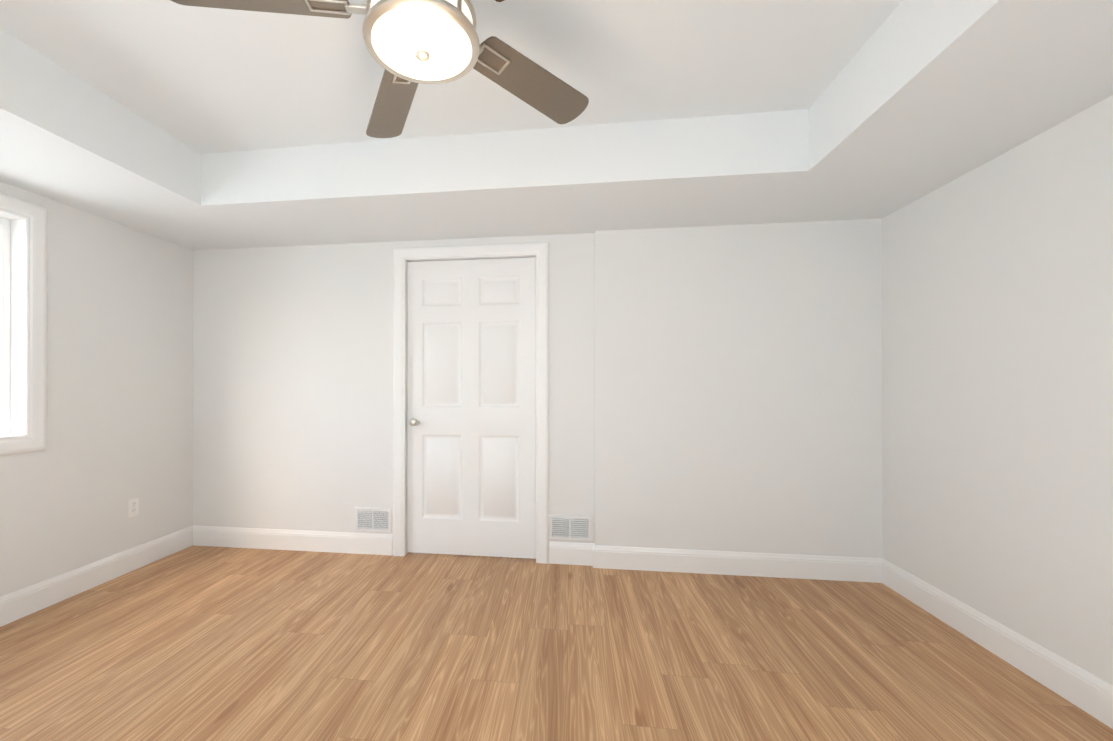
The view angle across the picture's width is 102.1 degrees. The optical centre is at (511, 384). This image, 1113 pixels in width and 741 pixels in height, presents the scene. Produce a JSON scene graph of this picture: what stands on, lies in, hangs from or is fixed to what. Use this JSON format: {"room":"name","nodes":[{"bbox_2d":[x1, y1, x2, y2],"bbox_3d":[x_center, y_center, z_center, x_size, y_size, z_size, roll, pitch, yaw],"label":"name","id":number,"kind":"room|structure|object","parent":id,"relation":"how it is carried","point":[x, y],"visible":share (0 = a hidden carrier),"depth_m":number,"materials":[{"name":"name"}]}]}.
{"room":"empty bedroom","nodes":[
{"label":"empty bedroom","id":0,"kind":"room"},
{"bbox_2d":[0,181,192,596],"bbox_3d":[-2.708,-0.104,1.353,0.160,2.580,4.340,0,0,7],"label":"wall","id":1,"kind":"structure","parent":0,"point":[119,409],"depth_m":2.70,"materials":[{"name":"white paint"}]},
{"bbox_2d":[0,192,46,454],"bbox_3d":[-2.653,-0.298,1.649,0.172,1.290,1.520,0,0,7],"label":"window unit","id":2,"kind":"structure","parent":1,"relation":"in","point":[4,326],"depth_m":2.31,"materials":[{"name":"white plastic"}]},
{"bbox_2d":[0,526,191,626],"bbox_3d":[-2.620,1.115,1.353,0.014,0.142,3.990,0,0,7],"label":"baseboard","id":3,"kind":"structure","parent":1,"relation":"attached to","point":[18,604],"depth_m":2.59,"materials":[{"name":"white wood"}]},
{"bbox_2d":[128,497,138,517],"bbox_3d":[-2.424,0.790,2.877,0.009,0.115,0.070,0,0,7],"label":"electrical outlet","id":4,"kind":"object","parent":1,"relation":"attached to","point":[133,506],"visible":1,"depth_m":2.87,"materials":[{"name":"white plastic"}]},
{"bbox_2d":[0,0,902,153],"bbox_3d":[-0.324,-1.355,1.046,4.967,0.120,4.340,0,0,7],"label":"ceiling","id":5,"kind":"structure","parent":0,"point":[202,80],"depth_m":1.79,"materials":[{"name":"white paint"}]},
{"bbox_2d":[171,0,588,137],"bbox_3d":[-0.261,-1.096,1.194,1.312,0.398,1.279,0,0,7],"label":"fan","id":6,"kind":"object","parent":5,"relation":"hanging from","point":[411,45],"visible":1,"depth_m":1.26,"materials":[{"name":"brown wood"}]},
{"bbox_2d":[193,218,882,557],"bbox_3d":[-0.057,-0.100,3.098,4.967,2.580,0.195,0,0,7],"label":"wall","id":7,"kind":"structure","parent":0,"point":[715,388],"depth_m":2.89,"materials":[{"name":"white paint"}]},
{"bbox_2d":[192,526,392,555],"bbox_3d":[-1.584,1.120,3.223,1.525,0.142,0.014,0,0,7],"label":"baseboard","id":8,"kind":"structure","parent":7,"relation":"attached to","point":[256,538],"depth_m":3.21,"materials":[{"name":"white wood"}]},
{"bbox_2d":[355,507,391,532],"bbox_3d":[-0.971,0.952,3.148,0.275,0.172,0.014,0,0,7],"label":"air vent","id":9,"kind":"object","parent":7,"relation":"in","point":[370,520],"visible":1,"depth_m":3.14,"materials":[{"name":"white metal"}]},
{"bbox_2d":[393,242,548,563],"bbox_3d":[-0.278,0.120,3.133,1.080,2.140,0.180,0,0,7],"label":"door frame","id":10,"kind":"structure","parent":7,"relation":"attached to","point":[539,251],"depth_m":3.06,"materials":[{"name":"white wood"}]},
{"bbox_2d":[407,257,535,558],"bbox_3d":[-0.285,0.159,3.075,0.902,2.039,0.104,0,0,7],"label":"door","id":11,"kind":"structure","parent":7,"relation":"in","point":[471,407],"depth_m":3.09,"materials":[{"name":"white wood"}]},
{"bbox_2d":[549,514,591,541],"bbox_3d":[0.389,0.952,2.970,0.290,0.172,0.014,0,0,7],"label":"air vent","id":12,"kind":"object","parent":7,"relation":"in","point":[567,529],"visible":1,"depth_m":2.97,"materials":[{"name":"white metal"}]},
{"bbox_2d":[0,545,1112,740],"bbox_3d":[-0.247,1.236,1.634,4.967,0.100,5.540,0,0,7],"label":"floor","id":13,"kind":"structure","parent":0,"point":[201,643],"depth_m":1.93,"materials":[{"name":"brown wood"}]},
{"bbox_2d":[0,0,1112,249],"bbox_3d":[-0.324,-1.160,1.045,4.647,0.310,4.020,0,0,7],"label":"ceiling","id":14,"kind":"structure","parent":0,"point":[918,100],"depth_m":2.19,"materials":[{"name":"white paint"}]},
{"bbox_2d":[882,95,1112,684],"bbox_3d":[2.059,-0.106,0.732,0.160,2.580,4.340,0,0,7],"label":"wall","id":15,"kind":"structure","parent":0,"point":[997,389],"depth_m":1.91,"materials":[{"name":"white paint"}]},
{"bbox_2d":[876,558,1112,728],"bbox_3d":[1.973,1.113,0.737,0.014,0.142,3.955,0,0,7],"label":"baseboard","id":16,"kind":"structure","parent":15,"relation":"attached to","point":[1085,690],"depth_m":1.90,"materials":[{"name":"white wood"}]}
]}

